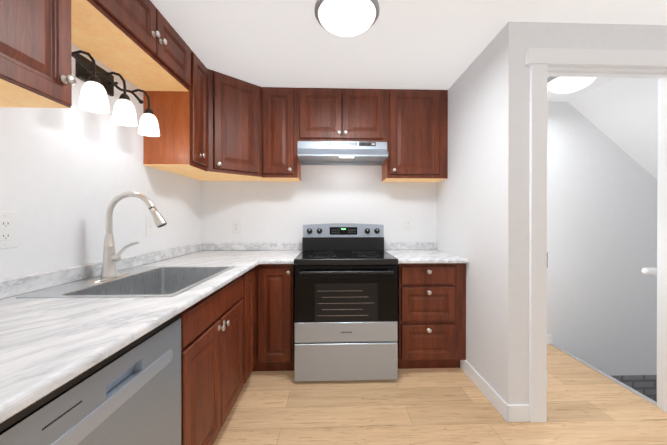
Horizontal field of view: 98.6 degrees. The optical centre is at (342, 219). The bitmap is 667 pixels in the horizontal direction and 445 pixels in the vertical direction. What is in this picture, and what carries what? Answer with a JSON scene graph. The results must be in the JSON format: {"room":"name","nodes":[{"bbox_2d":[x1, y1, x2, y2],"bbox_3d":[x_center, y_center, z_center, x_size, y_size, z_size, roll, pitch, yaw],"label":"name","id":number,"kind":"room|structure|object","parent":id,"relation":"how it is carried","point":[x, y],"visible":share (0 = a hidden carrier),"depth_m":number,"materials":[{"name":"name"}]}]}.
{"room":"kitchen","nodes":[
{"label":"kitchen","id":0,"kind":"room"},
{"bbox_2d":[0,42,200,279],"bbox_3d":[-1.367,0.015,0.538,0.120,2.380,4.534,0,0,-2],"label":"wall","id":1,"kind":"structure","parent":0,"point":[67,175],"depth_m":1.46,"materials":[{"name":"paint"}]},
{"bbox_2d":[0,211,16,248],"bbox_3d":[-1.321,0.040,1.100,0.008,0.146,0.137,0,0,-2],"label":"double electrical outlet","id":2,"kind":"object","parent":1,"relation":"attached to","point":[8,229],"visible":1,"depth_m":1.13,"materials":[{"name":"white plastic"}]},
{"bbox_2d":[0,0,75,107],"bbox_3d":[-1.129,-0.794,0.620,0.358,0.758,0.888,0,0,-2],"label":"upper cabinet","id":3,"kind":"object","parent":1,"relation":"attached to","point":[35,57],"visible":1,"depth_m":0.94,"materials":[{"name":"brown wood"}]},
{"bbox_2d":[71,50,159,136],"bbox_3d":[-1.228,-0.677,1.546,0.223,0.312,0.582,0,0,-2],"label":"sconce","id":4,"kind":"object","parent":1,"relation":"attached to","point":[98,86],"visible":0.96,"depth_m":1.50,"materials":[{"name":"white glass"}]},
{"bbox_2d":[71,0,190,90],"bbox_3d":[-1.158,-1.025,1.508,0.358,0.302,0.887,0,0,-2],"label":"upper cabinet","id":5,"kind":"object","parent":1,"relation":"attached to","point":[142,45],"visible":1,"depth_m":1.50,"materials":[{"name":"brown wood"}]},
{"bbox_2d":[146,217,152,236],"bbox_3d":[-1.348,0.049,2.013,0.016,0.134,0.080,0,0,-2],"label":"light switch","id":6,"kind":"object","parent":1,"relation":"attached to","point":[149,226],"visible":0.9,"depth_m":2.01,"materials":[{"name":"white plastic"}]},
{"bbox_2d":[143,47,208,171],"bbox_3d":[-1.178,-0.776,2.090,0.358,0.804,0.273,0,0,-2],"label":"upper cabinet","id":7,"kind":"object","parent":1,"relation":"attached to","point":[180,143],"visible":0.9,"depth_m":1.96,"materials":[{"name":"brown wood"}]},
{"bbox_2d":[201,165,436,242],"bbox_3d":[-0.171,0.007,2.906,2.668,2.380,0.120,0,0,-2],"label":"wall","id":8,"kind":"structure","parent":0,"point":[271,212],"depth_m":2.84,"materials":[{"name":"paint"}]},
{"bbox_2d":[169,69,266,180],"bbox_3d":[-1.043,-0.779,2.522,0.656,0.800,0.580,0,0,-2],"label":"upper cabinet","id":9,"kind":"object","parent":8,"relation":"attached to","point":[235,129],"visible":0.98,"depth_m":2.37,"materials":[{"name":"brown wood"}]},
{"bbox_2d":[232,221,239,232],"bbox_3d":[-1.041,0.069,2.813,0.075,0.120,0.008,0,0,-2],"label":"electrical outlet","id":10,"kind":"object","parent":8,"relation":"attached to","point":[236,226],"visible":1,"depth_m":2.81,"materials":[{"name":"white plastic"}]},
{"bbox_2d":[262,87,300,181],"bbox_3d":[-0.562,-0.778,2.666,0.315,0.804,0.324,0,0,-2],"label":"upper cabinet","id":11,"kind":"object","parent":8,"relation":"attached to","point":[280,161],"visible":1,"depth_m":2.54,"materials":[{"name":"brown wood"}]},
{"bbox_2d":[297,88,386,141],"bbox_3d":[-0.003,-0.942,2.685,0.805,0.477,0.324,0,0,-2],"label":"upper cabinet","id":12,"kind":"object","parent":8,"relation":"attached to","point":[338,114],"visible":0.94,"depth_m":2.56,"materials":[{"name":"brown wood"}]},
{"bbox_2d":[297,141,388,165],"bbox_3d":[-0.001,-0.621,2.634,0.801,0.162,0.427,0,0,-2],"label":"range hood","id":13,"kind":"object","parent":12,"relation":"attached to","point":[364,153],"visible":1,"depth_m":2.56,"materials":[{"name":"silver metal"}]},
{"bbox_2d":[405,219,411,230],"bbox_3d":[0.660,0.054,2.870,0.075,0.120,0.008,0,0,-2],"label":"electrical outlet","id":14,"kind":"object","parent":8,"relation":"attached to","point":[408,224],"visible":1,"depth_m":2.87,"materials":[{"name":"white plastic"}]},
{"bbox_2d":[382,89,447,181],"bbox_3d":[0.677,-0.778,2.708,0.554,0.804,0.324,0,0,-2],"label":"upper cabinet","id":15,"kind":"object","parent":8,"relation":"attached to","point":[417,134],"visible":0.92,"depth_m":2.58,"materials":[{"name":"brown wood"}]},
{"bbox_2d":[150,0,666,101],"bbox_3d":[1.044,-1.203,0.675,4.948,0.145,4.654,0,0,-2],"label":"ceiling","id":16,"kind":"structure","parent":0,"point":[424,44],"depth_m":1.84,"materials":[{"name":"paint"}]},
{"bbox_2d":[314,0,379,36],"bbox_3d":[0.025,-1.121,1.594,0.360,0.112,0.360,0,0,-2],"label":"kitchen ceiling light","id":17,"kind":"object","parent":16,"relation":"attached to","point":[346,18],"visible":1,"depth_m":1.54,"materials":[{"name":"grey glass"}]},
{"bbox_2d":[547,77,597,93],"bbox_3d":[1.805,-1.078,2.264,0.354,0.112,0.354,0,0,-2],"label":"light","id":18,"kind":"object","parent":16,"relation":"attached to","point":[562,85],"visible":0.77,"depth_m":2.22,"materials":[{"name":"grey glass"}]},
{"bbox_2d":[213,344,666,444],"bbox_3d":[1.044,1.255,0.683,4.948,0.100,4.654,0,0,-2],"label":"floor","id":19,"kind":"structure","parent":0,"point":[586,405],"depth_m":1.78,"materials":[{"name":"beige wood"}]},
{"bbox_2d":[0,313,180,444],"bbox_3d":[-0.899,0.772,0.777,0.603,0.864,0.600,0,0,-2],"label":"dishwasher","id":20,"kind":"object","parent":19,"relation":"on","point":[130,394],"visible":0.6,"depth_m":0.78,"materials":[{"name":"grey metal"}]},
{"bbox_2d":[179,275,243,444],"bbox_3d":[-0.965,0.769,1.470,0.741,0.866,0.785,0,0,-2],"label":"base cabinet","id":21,"kind":"object","parent":19,"relation":"on","point":[212,355],"visible":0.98,"depth_m":1.36,"materials":[{"name":"brown wood"}]},
{"bbox_2d":[242,267,254,383],"bbox_3d":[-0.999,0.767,2.021,0.711,0.866,0.315,0,0,-2],"label":"base cabinet","id":22,"kind":"object","parent":19,"relation":"on","point":[248,297],"visible":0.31,"depth_m":1.99,"materials":[{"name":"brown wood"}]},
{"bbox_2d":[252,264,294,370],"bbox_3d":[-0.879,0.766,2.479,0.981,0.866,0.687,0,0,-2],"label":"base cabinet","id":23,"kind":"object","parent":19,"relation":"on","point":[274,317],"visible":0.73,"depth_m":2.18,"materials":[{"name":"brown wood"}]},
{"bbox_2d":[0,243,267,423],"bbox_3d":[-0.949,0.284,1.127,0.750,0.106,3.382,0,0,-2],"label":"countertop","id":24,"kind":"structure","parent":23,"relation":"on","point":[48,346],"depth_m":0.90,"materials":[{"name":"stone"}]},
{"bbox_2d":[16,266,235,297],"bbox_3d":[-0.987,0.406,1.493,0.612,0.210,0.735,0,0,-2],"label":"sink","id":25,"kind":"object","parent":24,"relation":"in","point":[156,281],"visible":0.23,"depth_m":1.61,"materials":[{"name":"silver metal"}]},
{"bbox_2d":[85,191,166,282],"bbox_3d":[-1.086,0.076,1.496,0.326,0.448,0.256,0,0,-2],"label":"faucet","id":26,"kind":"object","parent":24,"relation":"on","point":[109,264],"visible":1,"depth_m":1.48,"materials":[{"name":"silver metal"}]},
{"bbox_2d":[264,243,301,263],"bbox_3d":[-0.496,0.280,2.491,0.249,0.106,0.686,0,0,-2],"label":"countertop","id":27,"kind":"structure","parent":23,"relation":"on","point":[274,253],"depth_m":2.64,"materials":[{"name":"stone"}]},
{"bbox_2d":[294,223,397,380],"bbox_3d":[0.020,0.617,2.371,0.760,1.164,0.681,0,0,-2],"label":"range","id":28,"kind":"object","parent":19,"relation":"on","point":[345,301],"visible":1,"depth_m":2.09,"materials":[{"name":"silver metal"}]},
{"bbox_2d":[397,263,465,368],"bbox_3d":[0.696,0.765,2.532,0.527,0.866,0.687,0,0,-2],"label":"base cabinet","id":29,"kind":"object","parent":19,"relation":"on","point":[431,321],"visible":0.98,"depth_m":2.22,"materials":[{"name":"brown wood"}]},
{"bbox_2d":[384,242,468,263],"bbox_3d":[0.680,0.280,2.530,0.559,0.106,0.686,0,0,-2],"label":"countertop","id":30,"kind":"structure","parent":29,"relation":"on","point":[405,252],"depth_m":2.56,"materials":[{"name":"stone"}]},
{"bbox_2d":[437,21,543,404],"bbox_3d":[1.077,0.009,2.299,0.214,2.380,1.177,0,0,-2],"label":"wall","id":31,"kind":"structure","parent":0,"point":[483,207],"depth_m":1.85,"materials":[{"name":"paint"}]},
{"bbox_2d":[460,360,529,421],"bbox_3d":[1.036,1.150,2.014,0.139,0.100,0.628,0,0,-2],"label":"baseboard","id":32,"kind":"structure","parent":31,"relation":"attached to","point":[514,412],"depth_m":1.79,"materials":[{"name":"white paint"}]},
{"bbox_2d":[547,102,656,401],"bbox_3d":[2.306,0.630,2.837,2.280,3.535,0.120,0,0,-2],"label":"wall","id":33,"kind":"structure","parent":0,"point":[602,244],"depth_m":2.78,"materials":[{"name":"paint"}]},
{"bbox_2d":[547,335,552,343],"bbox_3d":[1.612,1.153,2.748,0.825,0.090,0.016,0,0,-2],"label":"baseboard","id":34,"kind":"structure","parent":33,"relation":"attached to","point":[549,339],"depth_m":2.74,"materials":[{"name":"white paint"}]},
{"bbox_2d":[550,344,656,405],"bbox_3d":[2.029,1.246,2.308,0.039,0.106,0.919,0,0,-2],"label":"trim","id":35,"kind":"structure","parent":33,"relation":"attached to","point":[612,378],"depth_m":2.18,"materials":[{"name":"white wood"}]},
{"bbox_2d":[641,268,656,277],"bbox_3d":[2.565,0.738,1.903,1.123,0.838,0.082,0,0,-2],"label":"stair handrail","id":36,"kind":"object","parent":33,"relation":"attached to","point":[653,271],"visible":0.52,"depth_m":1.89,"materials":[{"name":"white paint"}]},
{"bbox_2d":[544,22,666,67],"bbox_3d":[2.341,0.011,1.803,2.280,2.380,0.100,0,0,-2],"label":"wall","id":37,"kind":"structure","parent":0,"point":[603,36],"depth_m":1.72,"materials":[{"name":"paint"}]},
{"bbox_2d":[525,48,666,422],"bbox_3d":[1.624,0.096,1.766,1.075,2.210,0.126,0,0,-2],"label":"door frame","id":38,"kind":"structure","parent":37,"relation":"attached to","point":[544,63],"depth_m":1.70,"materials":[{"name":"white paint"}]},
{"bbox_2d":[568,78,657,178],"bbox_3d":[2.766,-0.656,2.326,1.153,0.957,0.921,0,0,-2],"label":"ceiling soffit","id":39,"kind":"structure","parent":0,"point":[622,113],"depth_m":2.52,"materials":[{"name":"paint"}]}
]}

